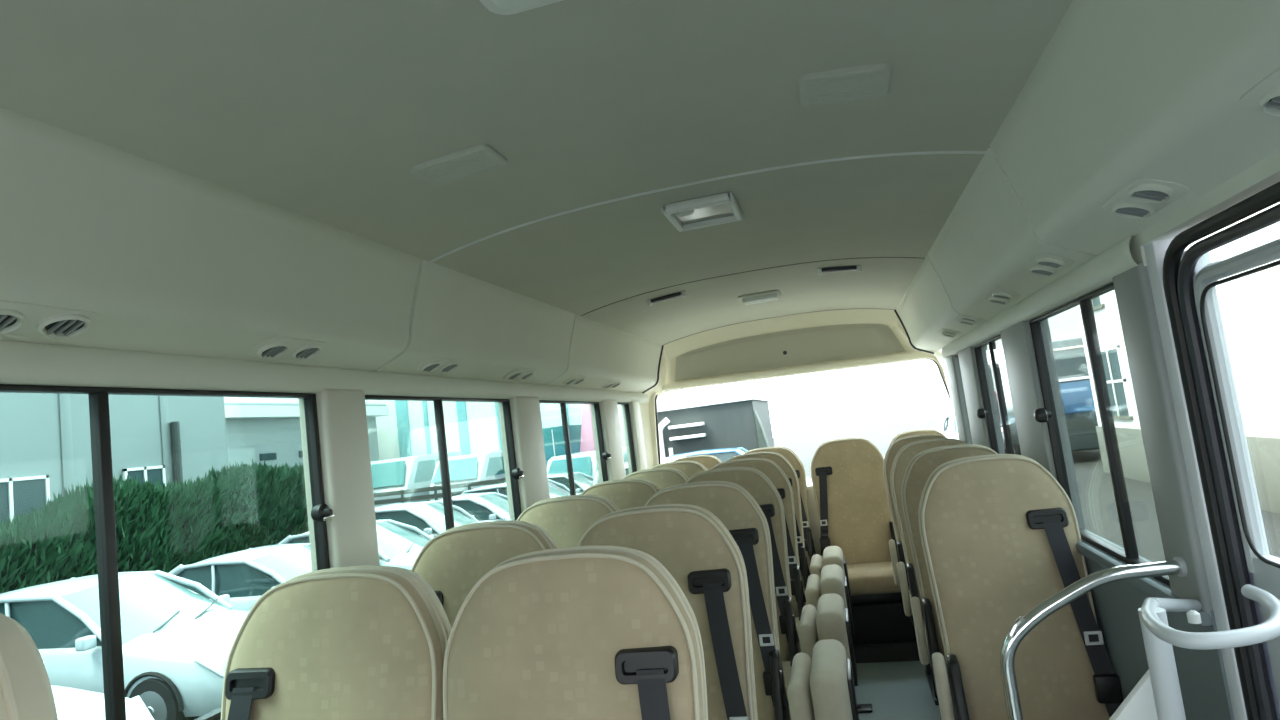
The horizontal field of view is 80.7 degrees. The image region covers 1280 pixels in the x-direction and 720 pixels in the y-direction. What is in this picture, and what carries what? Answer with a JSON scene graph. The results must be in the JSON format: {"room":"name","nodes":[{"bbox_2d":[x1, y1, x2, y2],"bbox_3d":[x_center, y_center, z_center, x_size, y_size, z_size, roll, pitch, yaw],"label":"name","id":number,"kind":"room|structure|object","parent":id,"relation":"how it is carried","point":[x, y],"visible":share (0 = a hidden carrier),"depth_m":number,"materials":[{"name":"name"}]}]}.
{"room":"vehicle interior","nodes":[
{"label":"vehicle interior","id":0,"kind":"room"},
{"bbox_2d":[0,340,647,719],"bbox_3d":[-0.731,0.832,1.823,0.080,1.690,6.650,-8,-6,14],"label":"wall","id":1,"kind":"structure","parent":0,"point":[340,393],"depth_m":1.91,"materials":[{"name":"plastic"}]},
{"bbox_2d":[0,300,100,338],"bbox_3d":[-0.949,-0.059,1.171,0.077,0.040,0.200,-8,-6,14],"label":"air vent","id":2,"kind":"object","parent":1,"relation":"attached to","point":[16,318],"visible":1,"depth_m":1.18,"materials":[{"name":"plastic"}]},
{"bbox_2d":[0,384,333,719],"bbox_3d":[-0.959,0.357,1.121,0.068,0.652,1.520,-8,-6,14],"label":"window","id":3,"kind":"structure","parent":1,"relation":"in","point":[103,490],"depth_m":1.32,"materials":[{"name":"black metal"}]},
{"bbox_2d":[250,336,326,360],"bbox_3d":[-0.803,-0.022,1.726,0.077,0.040,0.200,-8,-6,14],"label":"air vent","id":4,"kind":"object","parent":1,"relation":"attached to","point":[279,347],"visible":1,"depth_m":1.71,"materials":[{"name":"plastic"}]},
{"bbox_2d":[0,107,661,392],"bbox_3d":[-0.764,-0.160,1.844,0.197,0.333,6.550,-8,-6,14],"label":"trim","id":5,"kind":"structure","parent":1,"relation":"attached to","point":[168,260],"depth_m":1.50,"materials":[{"name":"plastic"}]},
{"bbox_2d":[416,357,461,372],"bbox_3d":[-0.632,0.020,2.373,0.077,0.040,0.200,-8,-6,14],"label":"air vent","id":6,"kind":"object","parent":1,"relation":"attached to","point":[436,364],"visible":1,"depth_m":2.35,"materials":[{"name":"plastic"}]},
{"bbox_2d":[365,395,523,529],"bbox_3d":[-0.598,0.446,2.491,0.068,0.652,0.980,-8,-6,14],"label":"window","id":7,"kind":"structure","parent":1,"relation":"in","point":[516,473],"depth_m":2.47,"materials":[{"name":"black metal"}]},
{"bbox_2d":[503,368,535,379],"bbox_3d":[-0.474,0.059,2.971,0.077,0.040,0.200,-8,-6,14],"label":"air vent","id":8,"kind":"object","parent":1,"relation":"attached to","point":[519,373],"visible":1,"depth_m":2.95,"materials":[{"name":"plastic"}]},
{"bbox_2d":[561,375,585,384],"bbox_3d":[-0.314,0.098,3.579,0.077,0.040,0.200,-8,-6,14],"label":"air vent","id":9,"kind":"object","parent":1,"relation":"attached to","point":[575,379],"visible":1,"depth_m":3.55,"materials":[{"name":"plastic"}]},
{"bbox_2d":[539,400,610,495],"bbox_3d":[-0.293,0.521,3.644,0.068,0.652,0.910,-8,-6,14],"label":"window","id":10,"kind":"structure","parent":1,"relation":"in","point":[604,456],"depth_m":3.60,"materials":[{"name":"black rubber"}]},
{"bbox_2d":[617,402,636,472],"bbox_3d":[-0.086,0.580,4.508,0.028,0.652,0.330,-8,-6,14],"label":"window","id":11,"kind":"structure","parent":1,"relation":"in","point":[626,405],"depth_m":4.66,"materials":[{"name":"black metal"}]},
{"bbox_2d":[0,0,1072,344],"bbox_3d":[0.027,-0.451,1.680,1.504,0.092,6.600,-8,-6,14],"label":"ceiling","id":12,"kind":"structure","parent":0,"point":[322,111],"depth_m":1.42,"materials":[{"name":"plastic"}]},
{"bbox_2d":[410,144,506,186],"bbox_3d":[-0.387,-0.414,1.611,0.185,0.028,0.115,-8,-6,14],"label":"ceiling speaker","id":13,"kind":"object","parent":12,"relation":"attached to","point":[466,163],"visible":1,"depth_m":1.59},
{"bbox_2d":[418,152,499,184],"bbox_3d":[-0.385,-0.408,1.610,0.148,0.002,0.091,-14,-7,14],"label":"speaker grille","id":14,"kind":"object","parent":13,"relation":"attached to","point":[480,152],"depth_m":1.61,"materials":[{"name":"grey plastic"}]},
{"bbox_2d":[479,0,562,14],"bbox_3d":[-0.139,-0.518,0.946,0.215,0.022,0.250,-8,-6,14],"label":"recessed light","id":15,"kind":"object","parent":12,"relation":"in","point":[503,7],"visible":1,"depth_m":1.05,"materials":[{"name":"white plastic"}]},
{"bbox_2d":[647,291,685,305],"bbox_3d":[0.123,-0.286,3.499,0.191,0.041,0.032,-8,-6,14],"label":"bar","id":16,"kind":"object","parent":12,"relation":"attached to","point":[683,293],"visible":1,"depth_m":3.49,"materials":[{"name":"black plastic"}]},
{"bbox_2d":[661,192,742,231],"bbox_3d":[0.188,-0.432,2.212,0.205,0.027,0.240,-8,-6,14],"label":"recessed light","id":17,"kind":"object","parent":12,"relation":"in","point":[722,208],"visible":1,"depth_m":2.19,"materials":[{"name":"white plastic"}]},
{"bbox_2d":[429,151,985,262],"bbox_3d":[0.107,-0.424,1.979,1.506,0.083,0.011,-8,-6,14],"label":"trim","id":18,"kind":"structure","parent":12,"relation":"attached to","point":[926,152],"depth_m":1.96,"materials":[{"name":"white plastic"}]},
{"bbox_2d":[581,257,915,315],"bbox_3d":[0.439,-0.345,3.239,1.507,0.084,0.012,-8,-6,14],"label":"trim","id":19,"kind":"structure","parent":12,"relation":"attached to","point":[866,257],"depth_m":3.23,"materials":[{"name":"plastic"}]},
{"bbox_2d":[738,290,780,304],"bbox_3d":[0.623,-0.319,3.898,0.210,0.030,0.200,-8,-6,14],"label":"recessed light","id":20,"kind":"object","parent":12,"relation":"in","point":[772,295],"visible":1,"depth_m":3.86,"materials":[{"name":"white plastic"}]},
{"bbox_2d":[817,265,861,274],"bbox_3d":[0.875,-0.396,3.308,0.191,0.043,0.032,-8,-6,14],"label":"bar","id":21,"kind":"object","parent":12,"relation":"attached to","point":[858,268],"visible":1,"depth_m":3.30,"materials":[{"name":"black plastic"}]},
{"bbox_2d":[797,63,891,106],"bbox_3d":[0.391,-0.524,1.442,0.170,0.028,0.135,-8,-6,14],"label":"ceiling speaker","id":22,"kind":"object","parent":12,"relation":"attached to","point":[865,82],"visible":1,"depth_m":1.42},
{"bbox_2d":[807,72,882,104],"bbox_3d":[0.391,-0.518,1.442,0.136,0.002,0.107,-3,-4,15],"label":"speaker grille","id":23,"kind":"object","parent":22,"relation":"attached to","point":[882,72],"depth_m":1.44,"materials":[{"name":"grey plastic"}]},
{"bbox_2d":[639,309,958,559],"bbox_3d":[1.011,0.680,4.601,2.260,2.100,0.800,-8,-6,14],"label":"wall","id":24,"kind":"structure","parent":0,"point":[819,341],"depth_m":4.96,"materials":[{"name":"beige plastic"}]},
{"bbox_2d":[655,358,950,463],"bbox_3d":[1.075,0.445,4.969,2.090,0.820,0.040,-8,-6,14],"label":"window","id":25,"kind":"structure","parent":24,"relation":"in","point":[657,428],"depth_m":5.05,"materials":[{"name":"clear glass"}]},
{"bbox_2d":[853,642,919,662],"bbox_3d":[1.234,1.659,4.473,1.450,0.085,0.630,-8,-6,14],"label":"step","id":26,"kind":"structure","parent":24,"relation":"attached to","point":[907,651],"depth_m":4.12,"materials":[{"name":"plastic"}]},
{"bbox_3d":[1.050,1.534,4.499,1.820,0.212,0.490,-8,-6,14],"label":"bench base","id":27,"kind":"object","parent":26,"relation":"on","visible":0},
{"bbox_2d":[673,455,721,469],"bbox_3d":[0.342,1.081,4.786,0.481,0.908,0.702,-8,-6,14],"label":"seat","id":28,"kind":"object","parent":27,"relation":"on","point":[709,461],"visible":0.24,"depth_m":5.05,"materials":[{"name":"beige fabric"}]},
{"bbox_2d":[743,447,815,569],"bbox_3d":[0.813,1.010,4.667,0.481,0.908,0.702,-8,-6,14],"label":"seat","id":29,"kind":"object","parent":27,"relation":"on","point":[787,453],"visible":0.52,"depth_m":4.83,"materials":[{"name":"beige fabric"}]},
{"bbox_2d":[811,438,902,604],"bbox_3d":[1.294,0.939,4.544,0.471,0.908,0.702,-8,-6,14],"label":"seat","id":30,"kind":"object","parent":27,"relation":"on","point":[853,509],"visible":0.8,"depth_m":4.69,"materials":[{"name":"beige fabric"}]},
{"bbox_2d":[847,561,900,594],"bbox_3d":[1.304,1.262,4.387,0.433,0.117,0.444,-8,-6,14],"label":"seat cushion","id":31,"kind":"object","parent":30,"relation":"on","point":[865,577],"depth_m":4.19,"materials":[{"name":"beige fabric"}]},
{"bbox_2d":[889,429,945,445],"bbox_3d":[1.731,0.873,4.433,0.425,0.908,0.702,-8,-6,14],"label":"seat","id":32,"kind":"object","parent":27,"relation":"on","point":[923,431],"visible":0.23,"depth_m":4.73,"materials":[{"name":"beige fabric"}]},
{"bbox_2d":[854,661,940,719],"bbox_3d":[0.328,1.571,1.676,2.000,0.060,7.000,-8,-6,14],"label":"floor","id":33,"kind":"structure","parent":0,"point":[899,690],"depth_m":3.68,"materials":[{"name":"plastic"}]},
{"bbox_2d":[0,613,57,719],"bbox_3d":[-0.785,0.886,0.411,0.491,1.323,0.715,-8,-6,14],"label":"seat","id":34,"kind":"object","parent":33,"relation":"on","point":[26,693],"visible":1,"depth_m":0.72,"materials":[{"name":"beige fabric"}]},
{"bbox_2d":[221,565,451,719],"bbox_3d":[-0.600,0.995,1.165,0.481,1.208,0.702,-8,-6,14],"label":"seat","id":35,"kind":"object","parent":33,"relation":"on","point":[368,642],"visible":0.99,"depth_m":1.42,"materials":[{"name":"beige fabric"}]},
{"bbox_2d":[411,520,557,627],"bbox_3d":[-0.439,1.034,1.773,0.481,1.208,0.702,-8,-6,14],"label":"seat","id":36,"kind":"object","parent":33,"relation":"on","point":[453,561],"visible":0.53,"depth_m":2.05,"materials":[{"name":"beige fabric"}]},
{"bbox_2d":[516,495,619,547],"bbox_3d":[-0.271,1.076,2.409,0.481,1.208,0.702,-8,-6,14],"label":"seat","id":37,"kind":"object","parent":33,"relation":"on","point":[565,519],"visible":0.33,"depth_m":2.68,"materials":[{"name":"beige fabric"}]},
{"bbox_2d":[443,545,707,719],"bbox_3d":[-0.135,0.925,1.047,0.481,1.208,0.702,-8,-6,14],"label":"seat","id":38,"kind":"object","parent":33,"relation":"on","point":[596,632],"visible":1,"depth_m":1.30,"materials":[{"name":"beige fabric"}]},
{"bbox_2d":[581,478,659,509],"bbox_3d":[-0.103,1.117,3.046,0.481,1.208,0.702,-8,-6,14],"label":"seat","id":39,"kind":"object","parent":33,"relation":"on","point":[624,493],"visible":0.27,"depth_m":3.32,"materials":[{"name":"beige fabric"}]},
{"bbox_2d":[623,468,688,489],"bbox_3d":[0.060,1.158,3.664,0.481,1.208,0.702,-8,-6,14],"label":"seat","id":40,"kind":"object","parent":33,"relation":"on","point":[663,478],"visible":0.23,"depth_m":3.94,"materials":[{"name":"beige fabric"}]},
{"bbox_2d":[577,504,757,719],"bbox_3d":[0.025,0.965,1.655,0.481,1.208,0.702,-8,-6,14],"label":"seat","id":41,"kind":"object","parent":33,"relation":"on","point":[696,548],"visible":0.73,"depth_m":1.86,"materials":[{"name":"beige fabric"}]},
{"bbox_2d":[651,461,707,477],"bbox_3d":[0.208,1.194,4.224,0.481,1.208,0.702,-8,-6,14],"label":"seat","id":42,"kind":"object","parent":33,"relation":"on","point":[690,468],"visible":0.18,"depth_m":4.50,"materials":[{"name":"beige fabric"}]},
{"bbox_2d":[644,481,789,719],"bbox_3d":[0.193,1.007,2.291,0.481,1.208,0.702,-8,-6,14],"label":"seat","id":43,"kind":"object","parent":33,"relation":"on","point":[732,504],"visible":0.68,"depth_m":2.46,"materials":[{"name":"beige fabric"}]},
{"bbox_2d":[685,467,799,719],"bbox_3d":[0.361,1.048,2.928,0.481,1.208,0.702,-8,-6,14],"label":"seat","id":44,"kind":"object","parent":33,"relation":"on","point":[754,481],"visible":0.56,"depth_m":3.09,"materials":[{"name":"beige fabric"}]},
{"bbox_2d":[782,661,791,719],"bbox_3d":[0.349,1.223,2.786,0.443,0.117,0.444,-8,-6,14],"label":"seat cushion","id":45,"kind":"object","parent":44,"relation":"on","point":[787,665],"depth_m":2.76,"materials":[{"name":"beige fabric"}]},
{"bbox_2d":[710,458,805,652],"bbox_3d":[0.524,1.088,3.546,0.481,1.208,0.702,-8,-6,14],"label":"seat","id":46,"kind":"object","parent":33,"relation":"on","point":[777,476],"visible":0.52,"depth_m":3.72,"materials":[{"name":"beige fabric"}]},
{"bbox_2d":[795,617,800,652],"bbox_3d":[0.512,1.264,3.404,0.443,0.117,0.444,-8,-6,14],"label":"seat cushion","id":47,"kind":"object","parent":46,"relation":"on","point":[797,619],"depth_m":3.36,"materials":[{"name":"beige fabric"}]},
{"bbox_2d":[728,452,809,604],"bbox_3d":[0.672,1.125,4.106,0.481,1.208,0.702,-8,-6,14],"label":"seat","id":48,"kind":"object","parent":33,"relation":"on","point":[780,460],"visible":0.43,"depth_m":4.29,"materials":[{"name":"beige fabric"}]},
{"bbox_2d":[787,639,858,719],"bbox_3d":[0.592,1.239,2.312,0.187,0.655,0.360,-8,-6,14],"label":"seat","id":49,"kind":"object","parent":33,"relation":"on","point":[823,688],"visible":1,"depth_m":2.20,"materials":[{"name":"beige fabric"}]},
{"bbox_2d":[810,639,852,719],"bbox_3d":[0.599,1.067,2.322,0.105,0.315,0.360,-8,-6,14],"label":"seat cushion","id":50,"kind":"object","parent":49,"relation":"on","point":[831,676],"depth_m":2.18,"materials":[{"name":"beige fabric"}]},
{"bbox_2d":[798,593,857,685],"bbox_3d":[0.755,1.279,2.930,0.187,0.655,0.360,-8,-6,14],"label":"seat","id":51,"kind":"object","parent":33,"relation":"on","point":[831,620],"visible":0.46,"depth_m":2.83,"materials":[{"name":"beige fabric"}]},
{"bbox_2d":[816,593,853,680],"bbox_3d":[0.762,1.107,2.939,0.105,0.315,0.360,-8,-6,14],"label":"seat cushion","id":52,"kind":"object","parent":51,"relation":"on","point":[832,617],"depth_m":2.81,"materials":[{"name":"beige fabric"}]},
{"bbox_2d":[805,564,854,638],"bbox_3d":[0.908,1.317,3.509,0.187,0.655,0.360,-8,-6,14],"label":"seat","id":53,"kind":"object","parent":33,"relation":"on","point":[833,580],"visible":0.41,"depth_m":3.42,"materials":[{"name":"beige fabric"}]},
{"bbox_2d":[820,564,846,607],"bbox_3d":[0.915,1.145,3.518,0.105,0.315,0.360,-8,-6,14],"label":"seat cushion","id":54,"kind":"object","parent":53,"relation":"on","point":[833,580],"depth_m":3.39,"materials":[{"name":"beige fabric"}]},
{"bbox_2d":[810,546,852,609],"bbox_3d":[1.040,1.350,4.011,0.187,0.655,0.360,-8,-6,14],"label":"seat","id":55,"kind":"object","parent":33,"relation":"on","point":[832,555],"visible":0.34,"depth_m":3.93,"materials":[{"name":"beige fabric"}]},
{"bbox_2d":[822,546,844,575],"bbox_3d":[1.048,1.177,4.020,0.105,0.315,0.360,-8,-6,14],"label":"seat cushion","id":56,"kind":"object","parent":55,"relation":"on","point":[832,555],"depth_m":3.91,"materials":[{"name":"beige fabric"}]},
{"bbox_2d":[883,434,946,704],"bbox_3d":[1.504,0.989,3.771,0.462,1.208,0.702,-8,-6,14],"label":"seat","id":57,"kind":"object","parent":33,"relation":"on","point":[893,449],"visible":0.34,"depth_m":4.02,"materials":[{"name":"beige fabric"}]},
{"bbox_2d":[890,438,966,718],"bbox_3d":[1.352,0.951,3.192,0.462,1.208,0.702,-8,-6,14],"label":"seat","id":58,"kind":"object","parent":33,"relation":"on","point":[902,459],"visible":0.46,"depth_m":3.46,"materials":[{"name":"beige fabric"}]},
{"bbox_2d":[923,618,931,667],"bbox_3d":[1.354,1.124,3.046,0.395,0.117,0.444,-8,-6,14],"label":"seat cushion","id":59,"kind":"object","parent":58,"relation":"on","point":[929,664],"depth_m":2.94,"materials":[{"name":"beige fabric"}]},
{"bbox_2d":[901,444,997,719],"bbox_3d":[1.186,0.910,2.564,0.462,1.208,0.702,-8,-6,14],"label":"seat","id":60,"kind":"object","parent":33,"relation":"on","point":[919,469],"visible":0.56,"depth_m":2.83,"materials":[{"name":"beige fabric"}]},
{"bbox_2d":[946,668,954,719],"bbox_3d":[1.189,1.083,2.418,0.395,0.117,0.444,-8,-6,14],"label":"seat cushion","id":61,"kind":"object","parent":60,"relation":"on","point":[946,668],"depth_m":2.36,"materials":[{"name":"beige fabric"}]},
{"bbox_2d":[918,454,1123,719],"bbox_3d":[1.021,0.869,1.937,0.462,1.208,0.702,-8,-6,14],"label":"seat","id":62,"kind":"object","parent":33,"relation":"on","point":[1000,535],"visible":0.98,"depth_m":2.12,"materials":[{"name":"beige fabric"}]},
{"bbox_2d":[1000,557,1186,719],"bbox_3d":[0.939,0.919,1.454,0.382,1.036,0.064,-8,-6,14],"label":"handrail","id":63,"kind":"object","parent":33,"relation":"on","point":[1022,626],"visible":0.98,"depth_m":1.50,"materials":[{"name":"silver metal"}]},
{"bbox_2d":[1138,584,1279,719],"bbox_3d":[0.977,0.880,1.140,0.182,1.041,0.488,-12,-8,43],"label":"grab rail","id":64,"kind":"object","parent":33,"relation":"on","point":[1159,638],"visible":1,"depth_m":1.13,"materials":[{"name":"white plastic"}]},
{"bbox_2d":[1109,669,1157,719],"bbox_3d":[0.826,0.948,1.223,0.156,0.862,0.020,-8,-6,14],"label":"panel","id":65,"kind":"object","parent":64,"relation":"attached to","point":[1139,704],"visible":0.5,"depth_m":1.24,"materials":[{"name":"white plastic"}]},
{"bbox_2d":[942,150,1279,719],"bbox_3d":[1.012,0.543,1.097,0.080,1.690,6.100,-8,-6,14],"label":"wall","id":66,"kind":"structure","parent":0,"point":[1202,678],"depth_m":1.56,"materials":[{"name":"plastic"}]},
{"bbox_2d":[939,328,960,336],"bbox_3d":[1.446,-0.127,3.513,0.077,0.040,0.200,-8,-6,14],"label":"air vent","id":67,"kind":"object","parent":66,"relation":"attached to","point":[946,332],"visible":1,"depth_m":3.47,"materials":[{"name":"plastic"}]},
{"bbox_2d":[955,314,982,324],"bbox_3d":[1.311,-0.160,3.001,0.077,0.040,0.200,-8,-6,14],"label":"air vent","id":68,"kind":"object","parent":66,"relation":"attached to","point":[962,318],"visible":1,"depth_m":2.96,"materials":[{"name":"plastic"}]},
{"bbox_2d":[974,334,1013,453],"bbox_3d":[1.427,0.243,2.986,0.066,0.652,0.640,-8,-6,14],"label":"window","id":69,"kind":"structure","parent":66,"relation":"in","point":[981,413],"depth_m":3.04,"materials":[{"name":"black metal"}]},
{"bbox_2d":[983,290,1019,304],"bbox_3d":[1.153,-0.199,2.403,0.077,0.040,0.200,-8,-6,14],"label":"air vent","id":70,"kind":"object","parent":66,"relation":"attached to","point":[999,297],"visible":1,"depth_m":2.37,"materials":[{"name":"plastic"}]},
{"bbox_2d":[1022,255,1073,275],"bbox_3d":[1.013,-0.234,1.872,0.077,0.040,0.200,-8,-6,14],"label":"air vent","id":71,"kind":"object","parent":66,"relation":"attached to","point":[1041,265],"visible":1,"depth_m":1.84,"materials":[{"name":"plastic"}]},
{"bbox_2d":[896,0,1279,351],"bbox_3d":[0.848,-0.401,1.435,0.197,0.333,6.550,-8,-6,14],"label":"trim","id":72,"kind":"structure","parent":66,"relation":"attached to","point":[1122,92],"depth_m":1.22,"materials":[{"name":"plastic"}]},
{"bbox_2d":[1029,282,1169,585],"bbox_3d":[1.154,0.175,1.948,0.066,0.652,0.790,-8,-6,14],"label":"window","id":73,"kind":"structure","parent":66,"relation":"in","point":[1130,555],"depth_m":1.85,"materials":[{"name":"black metal"}]},
{"bbox_2d":[1101,179,1188,218],"bbox_3d":[0.857,-0.272,1.284,0.077,0.040,0.200,-8,-6,14],"label":"air vent","id":74,"kind":"object","parent":66,"relation":"attached to","point":[1141,198],"visible":1,"depth_m":1.26,"materials":[{"name":"plastic"}]},
{"bbox_2d":[1143,182,1279,719],"bbox_3d":[0.992,0.692,0.854,0.068,1.955,1.080,-8,-6,14],"label":"door","id":75,"kind":"structure","parent":66,"relation":"in","point":[1234,546],"depth_m":1.33,"materials":[{"name":"black metal"}]},
{"bbox_2d":[1240,66,1279,115],"bbox_3d":[0.733,-0.303,0.811,0.077,0.040,0.200,-8,-6,14],"label":"air vent","id":76,"kind":"object","parent":66,"relation":"attached to","point":[1264,96],"visible":1,"depth_m":0.87,"materials":[{"name":"plastic"}]},
{"label":"outside","id":77,"kind":"structure","parent":0,"visible":0},
{"bbox_2d":[189,419,1279,719],"bbox_3d":[7.641,4.402,28.785,120.000,0.200,120.000,-8,-6,14],"label":"ground","id":78,"kind":"structure","parent":77,"point":[1095,487],"depth_m":15.52,"materials":[{"name":"concrete"}]},
{"bbox_2d":[43,661,153,719],"bbox_3d":[-6.058,3.022,6.013,4.020,1.493,1.860,-8,-6,14],"label":"car","id":79,"kind":"object","parent":78,"relation":"on","point":[70,703],"visible":0.38,"depth_m":6.08,"materials":[{"name":"grey paint"}]},
{"bbox_2d":[0,392,228,521],"bbox_3d":[-15.848,-0.007,6.670,4.186,10.000,26.800,-8,-6,14],"label":"building","id":80,"kind":"structure","parent":78,"relation":"on","point":[45,438],"depth_m":15.52,"materials":[{"name":"white concrete"}]},
{"bbox_2d":[0,570,248,719],"bbox_3d":[-5.773,3.202,8.465,4.120,1.543,1.880,-8,-6,14],"label":"car","id":81,"kind":"object","parent":78,"relation":"on","point":[177,641],"visible":0.5,"depth_m":7.80,"materials":[{"name":"grey paint"}]},
{"bbox_2d":[75,635,96,651],"bbox_3d":[-5.548,2.836,7.538,0.120,0.130,0.160,-8,-6,14],"label":"mirror","id":82,"kind":"object","parent":81,"relation":"attached to","point":[89,642],"depth_m":7.50,"materials":[{"name":"grey paint"}]},
{"bbox_2d":[0,459,308,593],"bbox_3d":[-9.490,3.391,12.923,1.717,2.935,12.849,-8,-6,14],"label":"hedge","id":83,"kind":"object","parent":78,"relation":"on","point":[244,507],"visible":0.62,"depth_m":13.77,"materials":[{"name":"green plant"}]},
{"bbox_2d":[169,543,311,610],"bbox_3d":[-5.155,3.402,10.776,4.520,1.443,1.920,-8,-6,14],"label":"car","id":84,"kind":"object","parent":78,"relation":"on","point":[245,576],"visible":0.09,"depth_m":10.28,"materials":[{"name":"grey paint"}]},
{"bbox_2d":[224,397,388,467],"bbox_3d":[-15.413,4.236,29.854,6.700,6.000,9.300,-8,-6,14],"label":"building","id":85,"kind":"structure","parent":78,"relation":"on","point":[268,430],"depth_m":27.04,"materials":[{"name":"grey glass"}]},
{"bbox_2d":[277,519,433,569],"bbox_3d":[-4.786,3.569,13.155,4.420,1.483,1.920,-8,-6,14],"label":"car","id":86,"kind":"object","parent":78,"relation":"on","point":[400,547],"visible":0.1,"depth_m":12.80,"materials":[{"name":"grey paint"}]},
{"bbox_2d":[371,451,460,506],"bbox_3d":[-8.938,5.114,29.591,2.240,2.617,4.400,-8,-6,14],"label":"van","id":87,"kind":"object","parent":78,"relation":"on","point":[412,472],"visible":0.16,"depth_m":27.91,"materials":[{"name":"grey paint"}]},
{"bbox_2d":[375,500,478,537],"bbox_3d":[-4.469,3.714,15.549,4.120,1.583,1.920,-8,-6,14],"label":"car","id":88,"kind":"object","parent":78,"relation":"on","point":[427,516],"visible":0.21,"depth_m":15.11,"materials":[{"name":"grey paint"}]},
{"bbox_2d":[373,478,505,504],"bbox_3d":[-7.630,5.180,26.122,9.180,1.500,0.100,-8,-6,14],"label":"fence","id":89,"kind":"object","parent":78,"relation":"on","point":[469,485],"visible":0.23,"depth_m":26.05,"materials":[{"name":"white metal"}]},
{"bbox_2d":[429,450,504,500],"bbox_3d":[-6.048,4.784,28.849,2.040,2.417,4.400,-8,-6,14],"label":"van","id":90,"kind":"object","parent":78,"relation":"on","point":[487,465],"visible":0.17,"depth_m":27.16,"materials":[{"name":"grey paint"}]},
{"bbox_2d":[440,492,509,521],"bbox_3d":[-3.756,3.895,17.836,4.420,1.493,1.920,-8,-6,14],"label":"car","id":91,"kind":"object","parent":78,"relation":"on","point":[489,506],"visible":0.12,"depth_m":17.27,"materials":[{"name":"grey paint"}]},
{"bbox_2d":[461,479,569,499],"bbox_3d":[-2.931,3.999,20.202,4.120,1.543,1.920,-8,-6,14],"label":"car","id":92,"kind":"object","parent":78,"relation":"on","point":[554,490],"visible":0.11,"depth_m":19.94,"materials":[{"name":"grey paint"}]},
{"bbox_2d":[365,389,684,459],"bbox_3d":[-8.373,1.510,36.801,20.200,11.000,5.050,-8,-6,14],"label":"building","id":93,"kind":"structure","parent":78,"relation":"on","point":[409,428],"depth_m":34.21,"materials":[{"name":"teal"}]},
{"bbox_2d":[504,472,593,494],"bbox_3d":[-2.272,4.143,22.506,4.120,1.543,1.920,-8,-6,14],"label":"car","id":94,"kind":"object","parent":78,"relation":"on","point":[582,482],"visible":0.07,"depth_m":21.96,"materials":[{"name":"silver metal"}]},
{"bbox_2d":[542,425,580,466],"bbox_3d":[-3.122,4.308,31.207,1.200,3.100,2.020,-8,-6,14],"label":"container","id":95,"kind":"object","parent":78,"relation":"on","point":[553,437],"visible":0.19,"depth_m":30.39,"materials":[{"name":"teal metal"}]},
{"bbox_2d":[547,447,626,480],"bbox_3d":[-1.729,4.189,26.091,1.840,1.997,4.400,-8,-6,14],"label":"van","id":96,"kind":"object","parent":78,"relation":"on","point":[585,462],"visible":0.13,"depth_m":24.46,"materials":[{"name":"grey paint"}]},
{"bbox_2d":[580,404,623,451],"bbox_3d":[-1.664,3.311,29.861,1.697,3.350,2.060,-8,-6,14],"label":"container","id":97,"kind":"object","parent":78,"relation":"on","point":[587,436],"visible":0.02,"depth_m":28.97,"materials":[{"name":"pink metal"}]},
{"bbox_2d":[593,456,685,484],"bbox_3d":[0.338,2.932,15.274,1.920,1.893,4.120,-8,-6,14],"label":"car","id":98,"kind":"object","parent":78,"relation":"on","point":[668,459],"visible":0.02,"depth_m":14.06,"materials":[{"name":"grey paint"}]},
{"bbox_2d":[620,396,774,457],"bbox_3d":[2.257,2.905,23.464,4.196,3.050,5.400,-8,-6,14],"label":"building","id":99,"kind":"structure","parent":78,"relation":"on","point":[745,422],"depth_m":21.12,"materials":[{"name":"grey concrete"}]},
{"bbox_2d":[668,422,704,428],"bbox_3d":[1.302,1.845,21.143,1.000,0.090,0.300,-8,-6,14],"label":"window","id":100,"kind":"structure","parent":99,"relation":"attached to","point":[678,425],"depth_m":21.17,"materials":[{"name":"white glass"}]},
{"bbox_2d":[669,433,705,440],"bbox_3d":[1.342,2.161,21.112,1.000,0.090,0.300,-8,-6,14],"label":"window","id":101,"kind":"structure","parent":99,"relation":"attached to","point":[681,436],"depth_m":21.16,"materials":[{"name":"white glass"}]},
{"bbox_2d":[666,447,812,484],"bbox_3d":[2.284,3.115,19.091,4.120,1.793,1.920,-8,-6,14],"label":"car","id":102,"kind":"object","parent":78,"relation":"on","point":[724,454],"visible":0.07,"depth_m":18.63,"materials":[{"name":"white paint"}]},
{"bbox_2d":[943,415,1006,453],"bbox_3d":[12.847,2.853,29.056,1.920,1.643,4.120,-8,-6,14],"label":"car","id":103,"kind":"object","parent":78,"relation":"on","point":[949,428],"visible":0.27,"depth_m":29.13,"materials":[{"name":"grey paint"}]},
{"bbox_2d":[926,306,1081,434],"bbox_3d":[24.118,0.084,42.827,14.000,7.000,5.050,-8,-6,14],"label":"warehouse","id":104,"kind":"structure","parent":78,"relation":"on","point":[1064,325],"depth_m":41.51,"materials":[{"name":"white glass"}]},
{"bbox_2d":[998,337,1099,453],"bbox_3d":[13.889,1.333,25.025,2.300,3.600,7.060,-8,-6,14],"label":"bus","id":105,"kind":"object","parent":78,"relation":"on","point":[1069,354],"visible":0.3,"depth_m":21.80,"materials":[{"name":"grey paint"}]},
{"bbox_2d":[1077,202,1279,513],"bbox_3d":[12.370,-2.262,14.308,5.060,9.000,9.270,-8,-6,14],"label":"building","id":106,"kind":"structure","parent":78,"relation":"on","point":[1249,304],"depth_m":11.82,"materials":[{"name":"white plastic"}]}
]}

